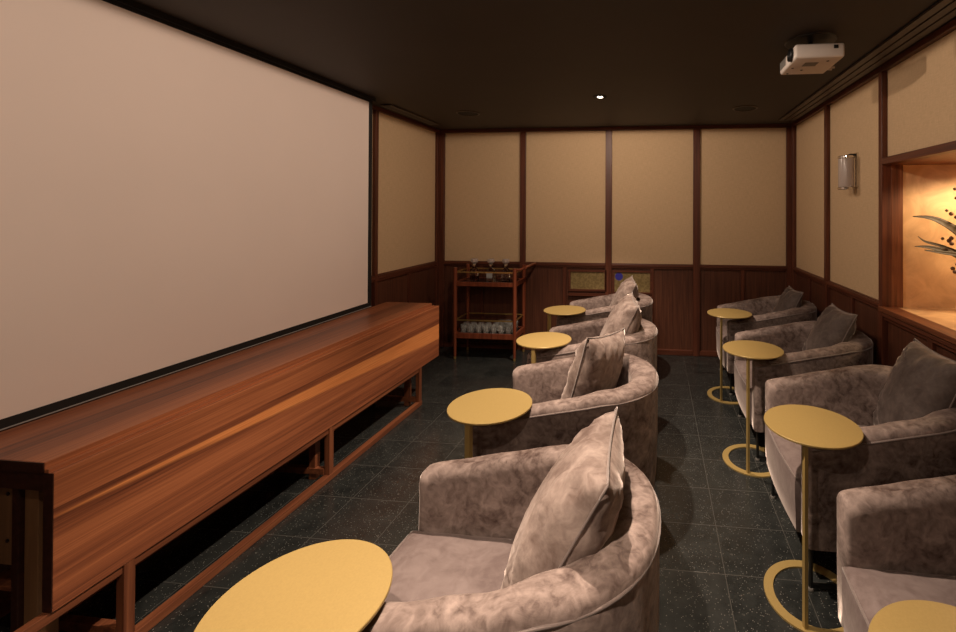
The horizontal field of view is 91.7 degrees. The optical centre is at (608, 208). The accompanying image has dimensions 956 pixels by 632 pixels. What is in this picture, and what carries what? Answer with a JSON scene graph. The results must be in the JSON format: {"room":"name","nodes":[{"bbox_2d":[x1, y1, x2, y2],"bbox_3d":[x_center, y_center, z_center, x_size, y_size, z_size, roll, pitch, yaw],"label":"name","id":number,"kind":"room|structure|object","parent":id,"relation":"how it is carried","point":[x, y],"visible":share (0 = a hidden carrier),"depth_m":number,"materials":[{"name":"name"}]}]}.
{"room":"home theater","nodes":[
{"label":"home theater","id":0,"kind":"room"},
{"bbox_2d":[0,105,439,617],"bbox_3d":[-2.463,0.327,1.596,0.176,2.550,7.456,0,0,6],"label":"wall","id":1,"kind":"structure","parent":0,"point":[405,151],"depth_m":4.54,"materials":[{"name":"brown paint"}]},
{"bbox_2d":[0,0,375,430],"bbox_3d":[-2.191,-0.063,2.230,0.110,1.758,3.110,0,0,6],"label":"projection screen","id":2,"kind":"object","parent":1,"relation":"attached to","point":[176,194],"visible":1,"depth_m":2.11,"materials":[{"name":"fabric"}]},
{"bbox_2d":[0,347,841,631],"bbox_3d":[0.106,1.659,1.298,5.455,0.100,7.826,0,0,6],"label":"floor","id":3,"kind":"structure","parent":0,"point":[722,529],"depth_m":2.36,"materials":[{"name":"black tile"}]},
{"bbox_2d":[0,302,438,631],"bbox_3d":[-1.900,1.215,2.399,0.464,0.788,3.185,0,0,6],"label":"console cabinet","id":4,"kind":"object","parent":3,"relation":"on","point":[91,491],"visible":1,"depth_m":1.83,"materials":[{"name":"brown wood"}]},
{"bbox_2d":[0,567,10,590],"bbox_3d":[-1.866,1.303,2.578,0.350,0.015,2.150,0,0,6],"label":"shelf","id":5,"kind":"object","parent":4,"relation":"attached to","point":[5,576],"depth_m":1.54,"materials":[{"name":"brown wood"}]},
{"bbox_2d":[194,539,392,631],"bbox_3d":[-0.699,1.246,1.008,0.376,0.716,0.376,0,0,14],"label":"side table","id":6,"kind":"object","parent":3,"relation":"on","point":[335,585],"visible":1,"depth_m":1.03,"materials":[{"name":"gold metal"}]},
{"bbox_2d":[447,388,531,457],"bbox_3d":[-0.538,1.253,2.033,0.376,0.716,0.376,0,0,17],"label":"side table","id":7,"kind":"object","parent":3,"relation":"on","point":[492,406],"visible":0.5,"depth_m":1.99,"materials":[{"name":"gold metal"}]},
{"bbox_2d":[453,262,535,361],"bbox_3d":[-1.248,1.121,4.938,0.820,1.014,0.372,0,0,6],"label":"bar cart","id":8,"kind":"object","parent":3,"relation":"on","point":[514,282],"visible":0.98,"depth_m":4.80,"materials":[{"name":"brown wood"}]},
{"bbox_2d":[460,323,466,332],"bbox_3d":[-1.574,1.307,4.855,0.068,0.088,0.068,0,0,6],"label":"glass tumbler","id":9,"kind":"object","parent":8,"relation":"on","point":[463,326],"visible":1,"depth_m":4.83,"materials":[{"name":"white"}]},
{"bbox_2d":[468,324,473,332],"bbox_3d":[-1.492,1.308,4.846,0.068,0.088,0.068,0,0,6],"label":"glass tumbler","id":10,"kind":"object","parent":8,"relation":"on","point":[470,326],"visible":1,"depth_m":4.82,"materials":[{"name":"white"}]},
{"bbox_2d":[470,258,478,280],"bbox_3d":[-1.495,0.682,4.982,0.086,0.240,0.086,0,0,6],"label":"decanter","id":11,"kind":"object","parent":8,"relation":"on","point":[473,276],"visible":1,"depth_m":4.95,"materials":[{"name":"clear glass"}]},
{"bbox_2d":[475,324,481,332],"bbox_3d":[-1.405,1.308,4.837,0.068,0.088,0.068,0,0,6],"label":"glass tumbler","id":12,"kind":"object","parent":8,"relation":"on","point":[478,326],"visible":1,"depth_m":4.81,"materials":[{"name":"white"}]},
{"bbox_2d":[483,324,488,332],"bbox_3d":[-1.325,1.308,4.829,0.068,0.088,0.068,0,0,6],"label":"glass tumbler","id":13,"kind":"object","parent":8,"relation":"on","point":[485,326],"visible":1,"depth_m":4.80,"materials":[{"name":"white"}]},
{"bbox_2d":[486,258,494,280],"bbox_3d":[-1.306,0.683,4.960,0.086,0.240,0.089,0,0,6],"label":"decanter","id":14,"kind":"object","parent":8,"relation":"on","point":[489,276],"visible":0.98,"depth_m":4.93,"materials":[{"name":"clear glass"}]},
{"bbox_2d":[490,324,496,333],"bbox_3d":[-1.239,1.308,4.820,0.068,0.088,0.068,0,0,6],"label":"glass tumbler","id":15,"kind":"object","parent":8,"relation":"on","point":[493,327],"visible":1,"depth_m":4.79,"materials":[{"name":"white"}]},
{"bbox_2d":[498,325,503,333],"bbox_3d":[-1.156,1.308,4.811,0.068,0.088,0.068,0,0,6],"label":"glass tumbler","id":16,"kind":"object","parent":8,"relation":"on","point":[500,327],"visible":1,"depth_m":4.79,"materials":[{"name":"white"}]},
{"bbox_2d":[501,259,509,280],"bbox_3d":[-1.135,0.683,4.944,0.086,0.240,0.086,0,0,6],"label":"decanter","id":17,"kind":"object","parent":8,"relation":"on","point":[504,277],"visible":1,"depth_m":4.91,"materials":[{"name":"clear glass"}]},
{"bbox_2d":[505,325,511,333],"bbox_3d":[-1.075,1.309,4.802,0.068,0.088,0.068,0,0,6],"label":"glass tumbler","id":18,"kind":"object","parent":8,"relation":"on","point":[507,327],"visible":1,"depth_m":4.78,"materials":[{"name":"white"}]},
{"bbox_2d":[361,444,660,631],"bbox_3d":[-0.302,1.226,1.301,0.905,0.764,0.746,0,0,6],"label":"velvet armchair","id":19,"kind":"object","parent":3,"relation":"on","point":[448,576],"visible":0.75,"depth_m":1.27,"materials":[{"name":"grey fabric"}]},
{"bbox_2d":[385,530,513,601],"bbox_3d":[-0.372,1.272,1.308,0.761,0.270,0.524,0,0,6],"label":"seat cushion","id":20,"kind":"object","parent":19,"relation":"on","point":[427,564],"depth_m":1.44,"materials":[{"name":"beige fabric"}]},
{"bbox_2d":[501,406,624,588],"bbox_3d":[-0.122,0.908,1.284,0.342,0.495,0.435,0,0,4],"label":"throw pillow","id":21,"kind":"object","parent":19,"relation":"on","point":[572,514],"visible":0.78,"depth_m":1.14,"materials":[{"name":"beige fabric"}]},
{"bbox_2d":[516,332,570,363],"bbox_3d":[-0.442,1.260,3.065,0.376,0.716,0.376,0,0,15],"label":"side table","id":22,"kind":"object","parent":3,"relation":"on","point":[539,340],"visible":0.51,"depth_m":3.02,"materials":[{"name":"gold metal"}]},
{"bbox_2d":[543,305,585,331],"bbox_3d":[-0.390,1.266,3.983,0.376,0.716,0.376,1,0,-43],"label":"side table","id":23,"kind":"object","parent":3,"relation":"on","point":[563,310],"visible":0.55,"depth_m":3.92,"materials":[{"name":"gold metal"}]},
{"bbox_2d":[473,353,658,488],"bbox_3d":[-0.189,1.233,2.360,0.905,0.764,0.746,0,0,6],"label":"velvet armchair","id":24,"kind":"object","parent":3,"relation":"on","point":[551,420],"visible":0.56,"depth_m":2.05,"materials":[{"name":"grey fabric"}]},
{"bbox_2d":[561,328,624,398],"bbox_3d":[-0.080,0.915,2.348,0.250,0.580,0.510,0,0,27],"label":"throw pillow","id":25,"kind":"object","parent":24,"relation":"on","point":[597,364],"visible":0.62,"depth_m":2.20,"materials":[{"name":"beige fabric"}]},
{"bbox_2d":[527,318,657,371],"bbox_3d":[-0.091,1.239,3.280,0.905,0.764,0.746,0,0,6],"label":"velvet armchair","id":26,"kind":"object","parent":3,"relation":"on","point":[642,344],"visible":0.32,"depth_m":3.05,"materials":[{"name":"grey fabric"}]},
{"bbox_2d":[600,292,641,335],"bbox_3d":[0.076,0.912,3.249,0.330,0.535,0.456,0,0,1],"label":"throw pillow","id":27,"kind":"object","parent":26,"relation":"on","point":[626,314],"visible":0.44,"depth_m":3.10,"materials":[{"name":"beige fabric"}]},
{"bbox_2d":[556,293,652,326],"bbox_3d":[-0.018,1.246,4.348,0.905,0.764,0.746,0,0,6],"label":"velvet armchair","id":28,"kind":"object","parent":3,"relation":"on","point":[598,307],"visible":0.3,"depth_m":4.10,"materials":[{"name":"grey fabric"}]},
{"bbox_2d":[610,276,638,305],"bbox_3d":[0.136,0.933,4.328,0.307,0.505,0.435,0,0,1],"label":"throw pillow","id":29,"kind":"object","parent":28,"relation":"on","point":[628,285],"visible":0.49,"depth_m":4.20,"materials":[{"name":"beige fabric"}]},
{"bbox_2d":[707,308,751,404],"bbox_3d":[1.055,1.270,3.882,0.376,0.716,0.376,0,0,38],"label":"side table","id":30,"kind":"object","parent":3,"relation":"on","point":[726,313],"visible":0.8,"depth_m":3.79,"materials":[{"name":"gold metal"}]},
{"bbox_2d":[722,340,783,477],"bbox_3d":[0.930,1.263,2.871,0.376,0.716,0.376,0,0,27],"label":"side table","id":31,"kind":"object","parent":3,"relation":"on","point":[748,349],"visible":0.86,"depth_m":2.78,"materials":[{"name":"gold metal"}]},
{"bbox_2d":[716,296,816,394],"bbox_3d":[1.471,1.250,4.164,0.864,0.764,0.746,0,0,6],"label":"velvet armchair","id":32,"kind":"object","parent":3,"relation":"on","point":[761,309],"visible":0.48,"depth_m":3.87,"materials":[{"name":"grey fabric"}]},
{"bbox_2d":[716,326,726,368],"bbox_3d":[1.404,1.296,4.171,0.727,0.270,0.524,0,0,6],"label":"seat cushion","id":33,"kind":"object","parent":32,"relation":"on","point":[724,359],"depth_m":4.16,"materials":[{"name":"beige fabric"}]},
{"bbox_2d":[773,286,803,311],"bbox_3d":[1.647,0.965,4.157,0.251,0.436,0.412,0,0,5],"label":"throw pillow","id":34,"kind":"object","parent":32,"relation":"on","point":[790,298],"visible":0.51,"depth_m":4.06,"materials":[{"name":"beige fabric"}]},
{"bbox_2d":[734,321,873,460],"bbox_3d":[1.362,1.243,3.140,0.864,0.764,0.746,0,0,6],"label":"velvet armchair","id":35,"kind":"object","parent":3,"relation":"on","point":[790,337],"visible":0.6,"depth_m":2.83,"materials":[{"name":"grey fabric"}]},
{"bbox_2d":[734,360,751,423],"bbox_3d":[1.295,1.290,3.147,0.727,0.270,0.524,0,0,6],"label":"seat cushion","id":36,"kind":"object","parent":35,"relation":"on","point":[739,365],"depth_m":3.15,"materials":[{"name":"beige fabric"}]},
{"bbox_2d":[802,303,856,350],"bbox_3d":[1.531,0.937,3.124,0.290,0.486,0.467,0,0,9],"label":"throw pillow","id":37,"kind":"object","parent":35,"relation":"on","point":[834,326],"visible":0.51,"depth_m":3.01,"materials":[{"name":"beige fabric"}]},
{"bbox_2d":[764,405,863,631],"bbox_3d":[0.846,1.257,1.855,0.376,0.716,0.376,0,0,32],"label":"side table","id":38,"kind":"object","parent":3,"relation":"on","point":[806,426],"visible":0.88,"depth_m":1.79,"materials":[{"name":"gold metal"}]},
{"bbox_2d":[765,364,955,591],"bbox_3d":[1.257,1.236,2.156,0.864,0.764,0.746,0,0,6],"label":"velvet armchair","id":39,"kind":"object","parent":3,"relation":"on","point":[924,447],"visible":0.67,"depth_m":1.84,"materials":[{"name":"grey fabric"}]},
{"bbox_2d":[765,424,864,531],"bbox_3d":[1.190,1.283,2.163,0.727,0.270,0.524,0,0,6],"label":"seat cushion","id":40,"kind":"object","parent":39,"relation":"on","point":[783,456],"depth_m":2.09,"materials":[{"name":"beige fabric"}]},
{"bbox_2d":[873,338,955,424],"bbox_3d":[1.481,0.920,2.134,0.293,0.492,0.480,0,0,10],"label":"throw pillow","id":41,"kind":"object","parent":39,"relation":"on","point":[921,382],"visible":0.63,"depth_m":2.06,"materials":[{"name":"beige fabric"}]},
{"bbox_2d":[837,475,955,631],"bbox_3d":[1.150,1.230,1.147,0.864,0.764,0.746,0,0,6],"label":"velvet armchair","id":42,"kind":"object","parent":3,"relation":"on","point":[896,542],"visible":0.94,"depth_m":1.43,"materials":[{"name":"grey fabric"}]},
{"bbox_2d":[842,567,955,631],"bbox_3d":[1.082,1.276,1.153,0.727,0.270,0.524,0,0,6],"label":"seat cushion","id":43,"kind":"object","parent":42,"relation":"on","point":[865,590],"depth_m":1.36,"materials":[{"name":"beige fabric"}]},
{"bbox_2d":[868,600,955,631],"bbox_3d":[0.698,1.250,0.827,0.376,0.716,0.376,0,0,32],"label":"side table","id":44,"kind":"object","parent":3,"relation":"on","point":[906,615],"visible":1,"depth_m":0.97,"materials":[{"name":"gold metal"}]},
{"bbox_2d":[134,0,955,129],"bbox_3d":[-0.391,-0.993,1.369,4.438,0.100,7.826,0,0,6],"label":"ceiling","id":45,"kind":"structure","parent":0,"point":[512,63],"depth_m":2.63,"materials":[{"name":"brown paint"}]},
{"bbox_2d":[380,104,439,124],"bbox_3d":[-1.944,-0.922,4.437,0.104,0.016,0.900,0,0,6],"label":"ceiling vent","id":46,"kind":"object","parent":45,"relation":"in","point":[388,106],"visible":1,"depth_m":4.35,"materials":[{"name":"brown metal"}]},
{"bbox_2d":[456,110,479,115],"bbox_3d":[-1.366,-0.923,4.344,0.224,0.008,0.224,0,0,6],"label":"ceiling speaker","id":47,"kind":"object","parent":45,"relation":"attached to","point":[463,112],"visible":1,"depth_m":4.35,"materials":[{"name":"brown metal"}]},
{"bbox_2d":[458,112,477,115],"bbox_3d":[-1.366,-0.925,4.344,0.196,0.004,0.196,0,0,6],"label":"grille","id":48,"kind":"object","parent":47,"relation":"attached to","point":[460,113],"depth_m":4.35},
{"bbox_2d":[593,95,606,98],"bbox_3d":[-0.068,-0.923,3.706,0.120,0.008,0.120,0,0,6],"label":"recessed light","id":49,"kind":"object","parent":45,"relation":"in","point":[594,96],"visible":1,"depth_m":3.69,"materials":[{"name":"beige"}]},
{"bbox_2d":[732,105,757,110],"bbox_3d":[1.257,-0.916,4.097,0.224,0.008,0.224,0,0,6],"label":"ceiling speaker","id":50,"kind":"object","parent":45,"relation":"attached to","point":[744,107],"visible":1,"depth_m":4.09,"materials":[{"name":"brown metal"}]},
{"bbox_2d":[780,32,843,74],"bbox_3d":[1.134,-0.859,2.488,0.290,0.142,0.302,0,0,6],"label":"projector","id":51,"kind":"object","parent":45,"relation":"hanging from","point":[816,52],"visible":1,"depth_m":2.40,"materials":[{"name":"white plastic"}]},
{"bbox_2d":[780,57,785,70],"bbox_3d":[1.012,-0.834,2.585,0.004,0.044,0.104,0,0,6],"label":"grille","id":52,"kind":"object","parent":51,"relation":"attached to","point":[783,64],"depth_m":2.57,"materials":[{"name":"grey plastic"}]},
{"bbox_2d":[778,0,955,120],"bbox_3d":[1.524,-0.928,1.629,0.170,0.016,5.950,0,0,6],"label":"ceiling vent","id":53,"kind":"object","parent":45,"relation":"in","point":[939,12],"visible":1,"depth_m":2.61,"materials":[{"name":"brown wood"}]},
{"bbox_2d":[439,124,790,356],"bbox_3d":[0.004,0.358,5.112,4.278,2.550,0.180,0,0,6],"label":"wall","id":54,"kind":"structure","parent":0,"point":[705,209],"depth_m":5.04,"materials":[{"name":"brown paint"}]},
{"bbox_2d":[568,269,605,295],"bbox_3d":[-0.234,0.847,5.063,0.434,0.295,0.039,0,0,6],"label":"display window","id":55,"kind":"structure","parent":54,"relation":"in","point":[579,279],"depth_m":5.06,"materials":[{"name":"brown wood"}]},
{"bbox_2d":[612,270,651,297],"bbox_3d":[0.269,0.859,5.010,0.442,0.319,0.039,0,0,6],"label":"display window","id":56,"kind":"structure","parent":54,"relation":"in","point":[642,278],"depth_m":5.01,"materials":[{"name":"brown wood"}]},
{"bbox_2d":[791,18,955,365],"bbox_3d":[1.649,0.338,1.158,0.130,2.550,7.456,0,0,6],"label":"wall","id":57,"kind":"structure","parent":0,"point":[903,110],"depth_m":3.13,"materials":[{"name":"beige fabric"}]},
{"bbox_2d":[838,152,858,189],"bbox_3d":[1.787,-0.275,3.332,0.131,0.275,0.112,0,0,6],"label":"wall sconce","id":58,"kind":"object","parent":57,"relation":"attached to","point":[848,165],"visible":1,"depth_m":3.29,"materials":[{"name":"white glass"}]},
{"bbox_2d":[891,165,902,307],"bbox_3d":[1.865,0.180,2.895,0.072,0.940,0.045,0,0,6],"label":"trim","id":59,"kind":"structure","parent":57,"relation":"attached to","point":[896,170],"depth_m":2.87,"materials":[{"name":"brown wood"}]},
{"bbox_2d":[891,152,955,164],"bbox_3d":[2.239,-0.315,1.878,1.048,0.060,1.945,0,0,6],"label":"ceiling","id":60,"kind":"structure","parent":0,"point":[949,158],"depth_m":2.69,"materials":[{"name":"brown wood"}]},
{"bbox_2d":[900,165,955,330],"bbox_3d":[2.281,0.170,1.860,1.058,1.040,2.125,0,0,6],"label":"wall","id":61,"kind":"structure","parent":0,"point":[929,282],"depth_m":2.87,"materials":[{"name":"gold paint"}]},
{"bbox_2d":[878,306,955,344],"bbox_3d":[1.709,0.646,1.943,0.105,0.031,1.935,0,0,6],"label":"trim","id":62,"kind":"structure","parent":61,"relation":"attached to","point":[945,333],"depth_m":2.47,"materials":[{"name":"brown wood"}]},
{"bbox_3d":[2.326,0.495,2.686,0.170,0.290,0.170,0,0,6],"label":"vase","id":63,"kind":"object","parent":61,"relation":"on","visible":0},
{"bbox_2d":[913,187,955,273],"bbox_3d":[2.103,0.136,2.705,0.470,0.524,0.084,0,0,6],"label":"branch","id":64,"kind":"object","parent":63,"relation":"in","point":[941,249],"visible":1,"depth_m":2.72,"materials":[{"name":"green plant"}]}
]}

